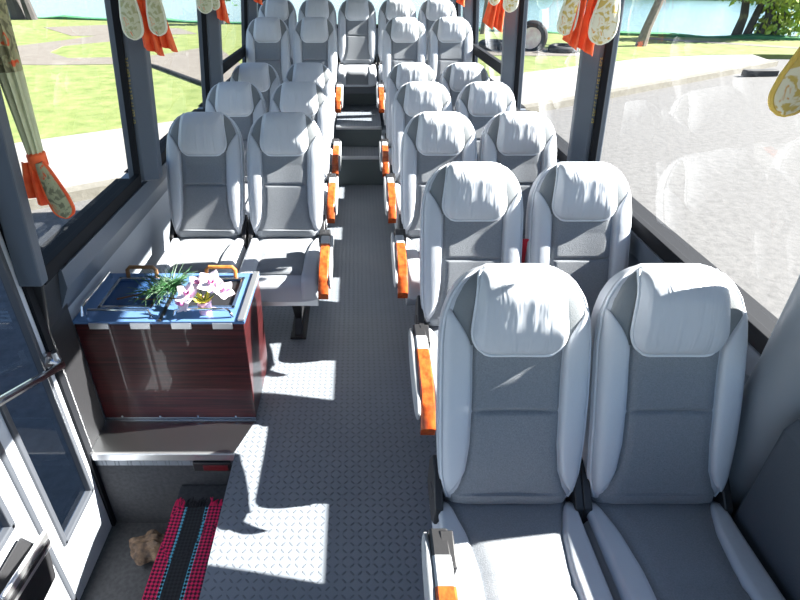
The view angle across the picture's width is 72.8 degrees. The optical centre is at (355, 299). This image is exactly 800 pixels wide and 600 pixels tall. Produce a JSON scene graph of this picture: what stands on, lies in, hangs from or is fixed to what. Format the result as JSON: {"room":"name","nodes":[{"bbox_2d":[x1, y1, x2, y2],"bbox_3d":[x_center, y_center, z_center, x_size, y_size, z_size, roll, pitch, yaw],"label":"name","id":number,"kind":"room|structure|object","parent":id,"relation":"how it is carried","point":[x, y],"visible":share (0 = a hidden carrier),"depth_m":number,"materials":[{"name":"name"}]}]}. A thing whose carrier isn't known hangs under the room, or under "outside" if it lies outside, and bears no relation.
{"room":"vehicle interior","nodes":[
{"label":"vehicle interior","id":0,"kind":"room"},
{"bbox_2d":[68,107,202,418],"bbox_3d":[-1.038,-0.973,2.926,0.324,2.270,8.000,0,32,0],"label":"wall","id":1,"kind":"structure","parent":0,"point":[146,244],"depth_m":2.86,"materials":[{"name":"grey plastic"}]},
{"bbox_2d":[0,87,47,286],"bbox_3d":[-1.046,-0.553,1.528,0.179,1.170,0.050,0,32,0],"label":"trim","id":2,"kind":"structure","parent":1,"relation":"attached to","point":[16,218],"depth_m":1.69,"materials":[{"name":"grey plastic"}]},
{"bbox_2d":[0,222,116,599],"bbox_3d":[-1.101,0.353,1.337,0.129,2.410,1.320,0,32,0],"label":"door","id":3,"kind":"structure","parent":1,"relation":"in","point":[26,510],"depth_m":1.95,"materials":[{"name":"white metal"}]},
{"bbox_2d":[0,531,55,599],"bbox_3d":[-1.076,0.922,1.771,0.082,0.264,0.274,0,32,0],"label":"door lock","id":4,"kind":"object","parent":3,"relation":"attached to","point":[28,573],"visible":1,"depth_m":1.75,"materials":[{"name":"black metal"}]},
{"bbox_2d":[33,273,104,447],"bbox_3d":[-1.118,0.236,2.137,0.083,0.842,0.160,0,32,0],"label":"trim","id":5,"kind":"structure","parent":1,"relation":"attached to","point":[58,320],"depth_m":2.12,"materials":[{"name":"black plastic"}]},
{"bbox_2d":[40,0,141,284],"bbox_3d":[-1.086,-0.815,1.983,0.221,1.185,1.010,0,32,0],"label":"window","id":6,"kind":"structure","parent":1,"relation":"in","point":[68,240],"depth_m":2.32,"materials":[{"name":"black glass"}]},
{"bbox_2d":[0,0,75,218],"bbox_3d":[-0.997,-0.677,1.569,0.155,0.922,0.111,0,32,0],"label":"window curtain","id":7,"kind":"object","parent":6,"relation":"hanging from","point":[41,183],"visible":0.99,"depth_m":1.65,"materials":[{"name":"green fabric"}]},
{"bbox_2d":[118,0,177,55],"bbox_3d":[-0.885,-1.295,2.209,0.224,0.546,0.111,0,32,0],"label":"window curtain","id":8,"kind":"object","parent":6,"relation":"hanging from","point":[146,20],"visible":1,"depth_m":2.25,"materials":[{"name":"fabric"}]},
{"bbox_2d":[58,161,167,307],"bbox_3d":[-1.105,-1.396,4.235,0.075,0.210,5.230,0,32,0],"label":"trim","id":9,"kind":"structure","parent":1,"relation":"attached to","point":[77,273],"depth_m":2.35,"materials":[{"name":"grey plastic"}]},
{"bbox_2d":[104,0,162,180],"bbox_3d":[-1.014,-1.117,2.437,0.243,1.170,0.101,0,32,0],"label":"trim","id":10,"kind":"structure","parent":1,"relation":"attached to","point":[138,59],"depth_m":2.52,"materials":[{"name":"grey"}]},
{"bbox_2d":[90,452,234,460],"bbox_3d":[-0.826,0.660,2.283,0.628,0.041,0.015,0,32,0],"label":"trim","id":11,"kind":"structure","parent":1,"relation":"attached to","point":[95,456],"depth_m":2.27,"materials":[{"name":"silver metal"}]},
{"bbox_2d":[124,12,209,172],"bbox_3d":[-1.086,-1.505,3.097,0.221,1.185,1.450,0,32,0],"label":"window","id":12,"kind":"structure","parent":1,"relation":"in","point":[163,140],"depth_m":3.74,"materials":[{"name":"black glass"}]},
{"bbox_2d":[196,0,229,23],"bbox_3d":[-0.955,-2.107,3.518,0.224,0.546,0.111,0,32,0],"label":"window curtain","id":13,"kind":"object","parent":12,"relation":"hanging from","point":[204,6],"visible":1,"depth_m":3.58,"materials":[{"name":"fabric"}]},
{"bbox_2d":[196,5,223,108],"bbox_3d":[-1.014,-1.923,3.738,0.243,1.170,0.100,0,32,0],"label":"trim","id":14,"kind":"structure","parent":1,"relation":"attached to","point":[214,34],"depth_m":3.80,"materials":[{"name":"grey plastic"}]},
{"bbox_2d":[198,0,247,106],"bbox_3d":[-1.086,-2.341,4.444,0.221,1.185,1.560,0,32,0],"label":"window","id":15,"kind":"structure","parent":1,"relation":"in","point":[230,61],"depth_m":4.84,"materials":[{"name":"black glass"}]},
{"bbox_2d":[241,0,257,62],"bbox_3d":[-1.014,-2.787,5.131,0.243,1.170,0.100,0,32,0],"label":"trim","id":16,"kind":"structure","parent":1,"relation":"attached to","point":[252,7],"depth_m":5.13,"materials":[{"name":"grey plastic"}]},
{"bbox_2d":[80,465,231,599],"bbox_3d":[-0.830,1.246,1.890,0.680,0.450,1.380,0,32,0],"label":"floor","id":17,"kind":"structure","parent":0,"point":[142,498],"depth_m":2.37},
{"bbox_2d":[129,529,163,565],"bbox_3d":[-0.892,1.089,2.389,0.204,0.070,0.170,-13,34,-20],"label":"paper wrapper","id":18,"kind":"object","parent":17,"relation":"on","point":[144,549],"visible":0.67,"depth_m":2.36,"materials":[{"name":"brown paper"}]},
{"bbox_2d":[175,485,226,506],"bbox_3d":[-0.645,1.276,1.897,0.259,0.269,1.318,0,32,0],"label":"step","id":19,"kind":"structure","parent":0,"point":[186,492],"depth_m":2.35,"materials":[{"name":"grey rubber"}]},
{"bbox_2d":[142,497,222,599],"bbox_3d":[-0.648,1.068,1.958,0.240,0.018,0.852,0,32,0],"label":"woven rug","id":20,"kind":"object","parent":19,"relation":"on","point":[179,568],"visible":0.83,"depth_m":2.09,"materials":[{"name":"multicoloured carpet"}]},
{"bbox_2d":[91,185,436,599],"bbox_3d":[0.030,0.413,2.727,2.380,0.084,6.200,0,32,0],"label":"floor","id":21,"kind":"structure","parent":0,"point":[326,497],"depth_m":2.31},
{"bbox_2d":[73,265,267,418],"bbox_3d":[-0.789,0.188,2.449,0.689,0.590,0.403,0,32,0],"label":"base cabinet","id":22,"kind":"object","parent":21,"relation":"on","point":[158,361],"visible":0.82,"depth_m":2.30,"materials":[{"name":"brown wood"}]},
{"bbox_2d":[116,263,194,306],"bbox_3d":[-0.846,-0.080,2.280,0.311,0.123,0.271,0,32,0],"label":"pine sprig","id":23,"kind":"object","parent":22,"relation":"on","point":[170,285],"visible":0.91,"depth_m":2.27,"materials":[{"name":"green plant"}]},
{"bbox_2d":[174,269,234,315],"bbox_3d":[-0.607,-0.025,2.177,0.243,0.165,0.146,0,32,0],"label":"potted orchid","id":24,"kind":"object","parent":22,"relation":"on","point":[211,282],"visible":1,"depth_m":2.16,"materials":[{"name":"pink"}]},
{"bbox_2d":[151,112,248,272],"bbox_3d":[-0.822,-0.379,2.903,0.431,1.085,0.778,0,32,0],"label":"passenger seat","id":25,"kind":"object","parent":21,"relation":"on","point":[209,224],"visible":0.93,"depth_m":2.91,"materials":[{"name":"grey leather"}]},
{"bbox_2d":[232,246,246,272],"bbox_3d":[-0.822,-0.179,2.904,0.412,0.144,0.535,0,32,0],"label":"cushion","id":26,"kind":"object","parent":25,"relation":"on","point":[238,252],"depth_m":2.87,"materials":[{"name":"grey fabric"}]},
{"bbox_2d":[193,461,231,470],"bbox_3d":[-0.615,0.710,2.308,0.160,0.052,0.023,0,32,0],"label":"lamp","id":27,"kind":"object","parent":21,"relation":"attached to","point":[197,465],"visible":0.94,"depth_m":2.30,"materials":[{"name":"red plastic"}]},
{"bbox_2d":[205,81,266,218],"bbox_3d":[-0.822,-0.848,3.659,0.431,1.085,0.778,0,32,0],"label":"passenger seat","id":28,"kind":"object","parent":21,"relation":"on","point":[243,102],"visible":0.37,"depth_m":3.63,"materials":[{"name":"grey leather"}]},
{"bbox_2d":[230,62,280,111],"bbox_3d":[-0.822,-1.291,4.373,0.431,1.085,0.778,0,32,0],"label":"passenger seat","id":29,"kind":"object","parent":21,"relation":"on","point":[263,76],"visible":0.24,"depth_m":4.33,"materials":[{"name":"grey leather"}]},
{"bbox_2d":[239,112,333,338],"bbox_3d":[-0.357,-0.350,2.856,0.500,1.085,0.901,0,32,0],"label":"passenger seat","id":30,"kind":"object","parent":21,"relation":"on","point":[291,247],"visible":0.97,"depth_m":2.90,"materials":[{"name":"grey leather"}]},
{"bbox_2d":[259,275,315,301],"bbox_3d":[-0.385,-0.179,2.904,0.412,0.144,0.535,0,32,0],"label":"cushion","id":31,"kind":"object","parent":30,"relation":"on","point":[273,288],"depth_m":2.67,"materials":[{"name":"grey fabric"}]},
{"bbox_2d":[269,81,338,228],"bbox_3d":[-0.357,-0.819,3.613,0.500,1.085,0.901,0,32,0],"label":"passenger seat","id":32,"kind":"object","parent":21,"relation":"on","point":[308,98],"visible":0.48,"depth_m":3.62,"materials":[{"name":"grey leather"}]},
{"bbox_2d":[284,62,340,177],"bbox_3d":[-0.357,-1.262,4.327,0.500,1.085,0.901,0,32,0],"label":"passenger seat","id":33,"kind":"object","parent":21,"relation":"on","point":[318,73],"visible":0.35,"depth_m":4.32,"materials":[{"name":"grey leather"}]},
{"bbox_2d":[379,62,435,177],"bbox_3d":[0.424,-1.262,4.327,0.500,1.085,0.901,0,32,0],"label":"passenger seat","id":34,"kind":"object","parent":21,"relation":"on","point":[400,74],"visible":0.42,"depth_m":4.32,"materials":[{"name":"grey leather"}]},
{"bbox_2d":[384,81,451,228],"bbox_3d":[0.424,-0.819,3.613,0.500,1.085,0.901,0,32,0],"label":"passenger seat","id":35,"kind":"object","parent":21,"relation":"on","point":[411,99],"visible":0.41,"depth_m":3.62,"materials":[{"name":"grey leather"}]},
{"bbox_2d":[391,111,476,304],"bbox_3d":[0.424,-0.355,2.865,0.500,1.085,0.901,0,32,0],"label":"passenger seat","id":36,"kind":"object","parent":21,"relation":"on","point":[431,140],"visible":0.6,"depth_m":2.90,"materials":[{"name":"grey leather"}]},
{"bbox_2d":[439,62,488,111],"bbox_3d":[0.885,-1.291,4.373,0.431,1.085,0.778,0,32,0],"label":"passenger seat","id":37,"kind":"object","parent":21,"relation":"on","point":[455,76],"visible":0.31,"depth_m":4.33,"materials":[{"name":"grey leather"}]},
{"bbox_2d":[408,162,523,434],"bbox_3d":[0.444,0.108,2.117,0.500,1.085,0.901,0,32,0],"label":"passenger seat","id":38,"kind":"object","parent":21,"relation":"on","point":[471,213],"visible":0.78,"depth_m":2.16,"materials":[{"name":"grey leather"}]},
{"bbox_2d":[454,81,515,161],"bbox_3d":[0.885,-0.848,3.659,0.431,1.085,0.778,0,32,0],"label":"passenger seat","id":39,"kind":"object","parent":21,"relation":"on","point":[480,101],"visible":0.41,"depth_m":3.63,"materials":[{"name":"grey leather"}]},
{"bbox_2d":[421,263,612,599],"bbox_3d":[0.399,0.572,1.369,0.488,1.085,0.900,0,32,0],"label":"passenger seat","id":40,"kind":"object","parent":21,"relation":"on","point":[514,345],"visible":1,"depth_m":1.42,"materials":[{"name":"grey leather"}]},
{"bbox_2d":[479,111,556,238],"bbox_3d":[0.885,-0.384,2.912,0.431,1.085,0.778,0,32,0],"label":"passenger seat","id":41,"kind":"object","parent":21,"relation":"on","point":[523,142],"visible":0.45,"depth_m":2.90,"materials":[{"name":"grey leather"}]},
{"bbox_2d":[521,162,631,318],"bbox_3d":[0.897,0.079,2.164,0.457,1.085,0.778,0,32,0],"label":"passenger seat","id":42,"kind":"object","parent":21,"relation":"on","point":[579,214],"visible":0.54,"depth_m":2.17,"materials":[{"name":"grey leather"}]},
{"bbox_2d":[580,263,785,599],"bbox_3d":[0.840,0.543,1.416,0.420,1.085,0.778,0,32,0],"label":"passenger seat","id":43,"kind":"object","parent":21,"relation":"on","point":[670,340],"visible":0.98,"depth_m":1.43,"materials":[{"name":"grey leather"}]},
{"bbox_2d":[337,28,377,77],"bbox_3d":[0.020,-3.061,6.303,2.320,2.260,0.060,0,32,0],"label":"wall","id":44,"kind":"structure","parent":0,"point":[337,28],"depth_m":6.33,"materials":[{"name":"grey"}]},
{"bbox_2d":[336,105,380,125],"bbox_3d":[0.028,-2.003,5.888,0.435,0.180,1.680,0,32,0],"label":"step","id":45,"kind":"structure","parent":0,"point":[350,115],"depth_m":5.50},
{"bbox_2d":[336,130,381,145],"bbox_3d":[0.028,-1.553,5.175,0.435,0.161,0.005,0,32,0],"label":"trim","id":46,"kind":"structure","parent":45,"relation":"attached to","point":[347,137],"depth_m":5.17,"materials":[{"name":"grey"}]},
{"bbox_2d":[336,126,381,129],"bbox_3d":[0.028,-1.637,5.136,0.435,0.024,0.040,0,32,0],"label":"trim","id":47,"kind":"structure","parent":45,"relation":"attached to","point":[337,127],"depth_m":5.12,"materials":[{"name":"silver metal"}]},
{"bbox_2d":[331,122,385,155],"bbox_3d":[0.020,-1.724,5.855,2.320,0.260,2.030,0,32,0],"label":"step","id":48,"kind":"structure","parent":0,"point":[345,150],"depth_m":5.14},
{"bbox_2d":[246,17,290,83],"bbox_3d":[-0.822,-1.997,5.018,0.431,1.085,0.778,0,32,0],"label":"passenger seat","id":49,"kind":"object","parent":48,"relation":"on","point":[268,40],"visible":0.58,"depth_m":5.02,"materials":[{"name":"grey leather"}]},
{"bbox_2d":[292,17,342,124],"bbox_3d":[-0.357,-1.968,4.971,0.500,1.085,0.901,0,32,0],"label":"passenger seat","id":50,"kind":"object","parent":48,"relation":"on","point":[314,38],"visible":0.53,"depth_m":5.01,"materials":[{"name":"grey leather"}]},
{"bbox_2d":[341,156,378,159],"bbox_3d":[0.010,-1.300,4.934,1.220,0.024,0.040,0,32,0],"label":"trim","id":51,"kind":"structure","parent":48,"relation":"attached to","point":[342,157],"depth_m":4.92,"materials":[{"name":"silver metal"}]},
{"bbox_2d":[339,160,383,184],"bbox_3d":[0.010,-1.181,4.994,1.220,0.241,0.005,0,32,0],"label":"step riser","id":52,"kind":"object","parent":48,"relation":"attached to","point":[352,172],"depth_m":5.00,"materials":[{"name":"grey"}]},
{"bbox_2d":[376,17,425,124],"bbox_3d":[0.424,-1.968,4.971,0.500,1.085,0.901,0,32,0],"label":"passenger seat","id":53,"kind":"object","parent":48,"relation":"on","point":[403,38],"visible":0.59,"depth_m":5.01,"materials":[{"name":"grey leather"}]},
{"bbox_2d":[428,17,472,82],"bbox_3d":[0.885,-1.997,5.018,0.431,1.085,0.778,0,32,0],"label":"passenger seat","id":54,"kind":"object","parent":48,"relation":"on","point":[450,39],"visible":0.53,"depth_m":5.02,"materials":[{"name":"grey leather"}]},
{"bbox_2d":[335,78,383,121],"bbox_3d":[0.020,-2.327,6.258,2.320,0.340,0.710,0,32,0],"label":"step","id":55,"kind":"structure","parent":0,"point":[381,114],"depth_m":6.03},
{"bbox_2d":[258,0,296,65],"bbox_3d":[-0.850,-2.713,5.751,0.431,0.850,0.778,0,32,0],"label":"passenger seat","id":56,"kind":"object","parent":55,"relation":"on","point":[284,10],"visible":0.34,"depth_m":5.79,"materials":[{"name":"grey leather"}]},
{"bbox_2d":[298,0,337,91],"bbox_3d":[-0.418,-2.713,5.751,0.431,0.850,0.778,0,32,0],"label":"passenger seat","id":57,"kind":"object","parent":55,"relation":"on","point":[308,8],"visible":0.31,"depth_m":5.77,"materials":[{"name":"grey leather"}]},
{"bbox_2d":[337,0,376,93],"bbox_3d":[0.012,-2.713,5.751,0.431,0.850,0.778,0,32,0],"label":"passenger seat","id":58,"kind":"object","parent":55,"relation":"on","point":[357,73],"visible":0.99,"depth_m":5.81,"materials":[{"name":"grey fabric"}]},
{"bbox_2d":[337,76,376,86],"bbox_3d":[0.012,-2.413,5.814,0.412,0.144,0.535,0,32,0],"label":"cushion","id":59,"kind":"object","parent":58,"relation":"on","point":[347,81],"depth_m":5.58,"materials":[{"name":"grey fabric"}]},
{"bbox_2d":[343,93,376,104],"bbox_3d":[0.010,-2.208,5.910,1.220,0.141,0.005,0,32,0],"label":"trim","id":60,"kind":"structure","parent":55,"relation":"attached to","point":[348,99],"depth_m":5.91,"materials":[{"name":"grey plastic"}]},
{"bbox_2d":[377,0,415,91],"bbox_3d":[0.447,-2.713,5.751,0.431,0.850,0.778,0,32,0],"label":"passenger seat","id":61,"kind":"object","parent":55,"relation":"on","point":[389,9],"visible":0.34,"depth_m":5.79,"materials":[{"name":"grey fabric"}]},
{"bbox_2d":[418,0,455,64],"bbox_3d":[0.880,-2.713,5.751,0.431,0.850,0.778,0,32,0],"label":"passenger seat","id":62,"kind":"object","parent":55,"relation":"on","point":[430,11],"visible":0.38,"depth_m":5.79,"materials":[{"name":"grey fabric"}]},
{"bbox_2d":[732,418,799,599],"bbox_3d":[1.125,0.961,0.993,0.129,0.819,1.275,0,32,0],"label":"wall panel","id":63,"kind":"object","parent":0,"point":[767,517],"visible":0.53,"depth_m":1.35,"materials":[{"name":"grey plastic"}]},
{"bbox_3d":[1.106,-0.973,2.926,0.309,2.270,8.000,0,32,0],"label":"wall","id":64,"kind":"structure","parent":0,"visible":0},
{"bbox_2d":[450,0,460,16],"bbox_3d":[1.089,-3.349,6.037,0.243,1.170,0.190,0,32,0],"label":"trim","id":65,"kind":"structure","parent":64,"relation":"attached to","point":[452,1],"depth_m":5.99,"materials":[{"name":"grey plastic"}]},
{"bbox_2d":[456,2,458,16],"bbox_3d":[1.161,-3.036,5.566,0.221,1.185,0.960,0,32,0],"label":"window","id":66,"kind":"structure","parent":64,"relation":"in","point":[456,2],"depth_m":5.99,"materials":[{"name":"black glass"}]},
{"bbox_2d":[462,0,479,62],"bbox_3d":[1.089,-2.777,5.114,0.243,1.170,0.100,0,32,0],"label":"trim","id":67,"kind":"structure","parent":64,"relation":"attached to","point":[468,5],"depth_m":5.11,"materials":[{"name":"grey plastic"}]},
{"bbox_2d":[472,0,525,107],"bbox_3d":[1.161,-2.322,4.414,0.221,1.185,1.590,0,32,0],"label":"window","id":68,"kind":"structure","parent":64,"relation":"in","point":[486,57],"depth_m":4.83,"materials":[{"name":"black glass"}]},
{"bbox_2d":[456,0,464,5],"bbox_3d":[0.970,-2.963,4.893,0.224,0.540,0.111,0,32,0],"label":"window curtain","id":69,"kind":"object","parent":68,"relation":"hanging from","point":[461,2],"visible":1,"depth_m":5.01,"materials":[{"name":"orange fabric"}]},
{"bbox_2d":[500,0,528,109],"bbox_3d":[1.089,-1.899,3.699,0.243,1.170,0.090,0,32,0],"label":"trim","id":70,"kind":"structure","parent":64,"relation":"attached to","point":[510,22],"depth_m":3.76,"materials":[{"name":"grey plastic"}]},
{"bbox_2d":[513,0,568,161],"bbox_3d":[1.161,-1.489,3.071,0.221,1.185,1.430,0,32,0],"label":"window","id":71,"kind":"structure","parent":64,"relation":"in","point":[562,145],"depth_m":3.65,"materials":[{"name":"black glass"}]},
{"bbox_2d":[482,0,518,32],"bbox_3d":[0.967,-2.057,3.490,0.241,0.601,0.111,0,32,0],"label":"window curtain","id":72,"kind":"object","parent":71,"relation":"hanging from","point":[494,13],"visible":1,"depth_m":3.57,"materials":[{"name":"orange fabric"}]},
{"bbox_2d":[567,0,624,161],"bbox_3d":[1.089,-1.113,2.430,0.243,1.170,0.076,0,32,0],"label":"trim","id":73,"kind":"structure","parent":64,"relation":"attached to","point":[589,67],"depth_m":2.51,"materials":[{"name":"grey"}]},
{"bbox_2d":[556,159,760,384],"bbox_3d":[1.162,-0.680,3.079,0.040,0.210,7.950,0,32,0],"label":"trim","id":74,"kind":"structure","parent":64,"relation":"attached to","point":[640,252],"depth_m":2.12,"materials":[{"name":"grey plastic"}]},
{"bbox_2d":[588,37,777,353],"bbox_3d":[1.161,-0.700,1.798,0.221,1.185,1.445,0,32,0],"label":"window","id":75,"kind":"structure","parent":64,"relation":"in","point":[668,245],"depth_m":2.06,"materials":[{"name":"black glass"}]},
{"bbox_2d":[557,0,620,55],"bbox_3d":[0.974,-1.299,2.219,0.252,0.550,0.111,0,32,0],"label":"window curtain","id":76,"kind":"object","parent":75,"relation":"hanging from","point":[598,25],"visible":1,"depth_m":2.27,"materials":[{"name":"orange fabric"}]},
{"bbox_2d":[768,47,799,116],"bbox_3d":[0.994,-0.627,1.082,0.209,0.493,0.111,0,32,0],"label":"window curtain","id":77,"kind":"object","parent":75,"relation":"hanging from","point":[784,95],"visible":1,"depth_m":1.15,"materials":[{"name":"yellow fabric"}]},
{"bbox_2d":[729,275,799,517],"bbox_3d":[1.091,0.050,1.343,0.239,2.000,0.270,0,32,0],"label":"trim","id":78,"kind":"structure","parent":64,"relation":"attached to","point":[771,393],"depth_m":1.41,"materials":[{"name":"grey plastic"}]},
{"label":"outside","id":79,"kind":"structure","parent":0,"visible":0},
{"bbox_2d":[9,0,799,35],"bbox_3d":[0.000,-57.902,99.411,400.000,0.350,290.000,0,32,0],"label":"lake","id":80,"kind":"structure","parent":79,"point":[703,18],"depth_m":40.29,"materials":[{"name":"teal liquid"}]},
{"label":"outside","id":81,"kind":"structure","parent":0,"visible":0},
{"bbox_2d":[0,18,799,142],"bbox_3d":[0.000,-4.380,12.274,120.000,0.310,68.320,0,32,0],"label":"lawn","id":82,"kind":"structure","parent":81,"point":[66,100],"depth_m":15.93,"materials":[{"name":"green plant"}]},
{"bbox_2d":[6,0,37,19],"bbox_3d":[-18.985,-18.243,29.017,5.034,6.109,3.398,-5,32,-7],"label":"tree","id":83,"kind":"object","parent":82,"relation":"on","point":[18,9],"visible":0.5,"depth_m":29.99,"materials":[{"name":"grey plant"}]},
{"bbox_2d":[151,64,200,84],"bbox_3d":[-4.968,-6.239,14.931,0.204,0.130,5.206,-22,38,-32],"label":"edging","id":84,"kind":"object","parent":82,"relation":"on","point":[175,73],"visible":0.48,"depth_m":14.76,"materials":[{"name":"black"}]},
{"bbox_2d":[38,15,799,40],"bbox_3d":[-0.750,-13.452,26.890,92.411,0.726,0.913,9,33,14],"label":"grass","id":85,"kind":"structure","parent":82,"relation":"on","point":[65,17],"depth_m":23.06,"materials":[{"name":"green plant"}]},
{"bbox_2d":[480,0,488,33],"bbox_3d":[5.460,-13.366,22.927,2.940,4.164,2.219,8,33,12],"label":"tree","id":86,"kind":"object","parent":82,"relation":"on","point":[483,25],"visible":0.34,"depth_m":23.67,"materials":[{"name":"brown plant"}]},
{"bbox_2d":[635,0,663,46],"bbox_3d":[11.515,-11.893,18.808,5.168,5.843,4.013,0,32,0],"label":"tree","id":87,"kind":"object","parent":82,"relation":"on","point":[644,35],"visible":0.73,"depth_m":19.92,"materials":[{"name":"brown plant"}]},
{"bbox_2d":[721,0,799,34],"bbox_3d":[16.446,-12.418,21.598,3.646,4.188,2.455,0,32,0],"label":"tree","id":88,"kind":"object","parent":82,"relation":"on","point":[738,29],"visible":0.62,"depth_m":22.19,"materials":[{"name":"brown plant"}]},
{"bbox_2d":[750,0,799,35],"bbox_3d":[17.191,-12.432,21.498,3.578,4.317,2.640,-11,34,-18],"label":"bush","id":89,"kind":"object","parent":82,"relation":"on","point":[781,19],"visible":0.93,"depth_m":22.00,"materials":[{"name":"green plant"}]},
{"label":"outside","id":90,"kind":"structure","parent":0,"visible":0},
{"bbox_2d":[17,35,239,81],"bbox_3d":[-7.610,-8.084,18.000,13.713,0.070,8.809,24,39,33],"label":"path","id":91,"kind":"structure","parent":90,"point":[187,62],"depth_m":17.57,"materials":[{"name":"beige concrete"}]},
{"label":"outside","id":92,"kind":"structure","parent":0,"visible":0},
{"bbox_2d":[44,25,196,35],"bbox_3d":[-10.988,-12.601,25.288,4.953,0.068,7.571,-23,39,-32],"label":"path","id":93,"kind":"structure","parent":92,"point":[89,30],"depth_m":25.12,"materials":[{"name":"beige concrete"}]},
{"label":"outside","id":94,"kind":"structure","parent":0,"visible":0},
{"bbox_2d":[486,48,579,55],"bbox_3d":[6.400,-8.791,19.141,4.000,0.070,2.600,0,32,0],"label":"path","id":95,"kind":"structure","parent":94,"point":[544,52],"depth_m":18.56,"materials":[{"name":"beige concrete"}]},
{"bbox_2d":[478,39,501,49],"bbox_3d":[5.000,-9.283,19.659,1.120,0.312,1.119,0,32,0],"label":"tyre","id":96,"kind":"object","parent":95,"relation":"on","point":[486,44],"visible":0.74,"depth_m":19.33,"materials":[{"name":"black rubber"}]},
{"bbox_2d":[525,20,547,50],"bbox_3d":[6.150,-9.213,18.997,1.140,1.140,0.228,8,33,12],"label":"tyre","id":97,"kind":"object","parent":95,"relation":"on","point":[536,32],"visible":0.63,"depth_m":18.87,"materials":[{"name":"black rubber"}]},
{"bbox_2d":[548,43,578,52],"bbox_3d":[7.280,-8.810,18.953,1.060,0.291,1.059,0,32,0],"label":"tyre","id":98,"kind":"object","parent":95,"relation":"on","point":[555,47],"visible":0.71,"depth_m":18.66,"materials":[{"name":"black rubber"}]},
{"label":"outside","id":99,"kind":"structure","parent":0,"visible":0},
{"bbox_2d":[649,38,798,48],"bbox_3d":[14.723,-9.854,20.859,6.500,0.067,0.658,22,38,31],"label":"path","id":100,"kind":"structure","parent":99,"point":[744,44],"depth_m":20.96,"materials":[{"name":"beige concrete"}]},
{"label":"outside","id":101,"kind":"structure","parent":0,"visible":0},
{"bbox_2d":[0,59,799,530],"bbox_3d":[-7.299,20.947,-28.394,134.599,0.200,110.660,0,32,0],"label":"road","id":102,"kind":"structure","parent":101,"point":[710,159],"depth_m":7.69,"materials":[{"name":"grey asphalt"}]},
{"bbox_2d":[28,60,778,210],"bbox_3d":[-18.211,3.727,-0.759,76.189,0.345,0.240,-20,37,-28],"label":"kerb","id":103,"kind":"object","parent":102,"relation":"on","point":[87,191],"visible":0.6,"depth_m":13.18,"materials":[{"name":"concrete"}]},
{"bbox_2d":[741,69,779,76],"bbox_3d":[11.700,-6.574,15.632,1.000,0.180,0.240,-3,32,-5],"label":"wheel stop","id":104,"kind":"object","parent":102,"relation":"on","point":[745,72],"visible":1,"depth_m":15.54,"materials":[{"name":"black"}]},
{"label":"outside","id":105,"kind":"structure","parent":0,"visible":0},
{"bbox_2d":[14,54,768,187],"bbox_3d":[-18.669,2.900,0.579,77.189,0.340,2.880,-20,37,-28],"label":"sidewalk","id":106,"kind":"structure","parent":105,"point":[84,158],"depth_m":12.58,"materials":[{"name":"concrete"}]},
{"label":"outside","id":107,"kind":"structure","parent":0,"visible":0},
{"bbox_2d":[695,0,738,0],"bbox_3d":[56.900,-29.287,50.518,85.800,3.040,30.624,0,32,0],"label":"undergrowth","id":108,"kind":"object","parent":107,"point":[695,0],"visible":0.09,"depth_m":53.65,"materials":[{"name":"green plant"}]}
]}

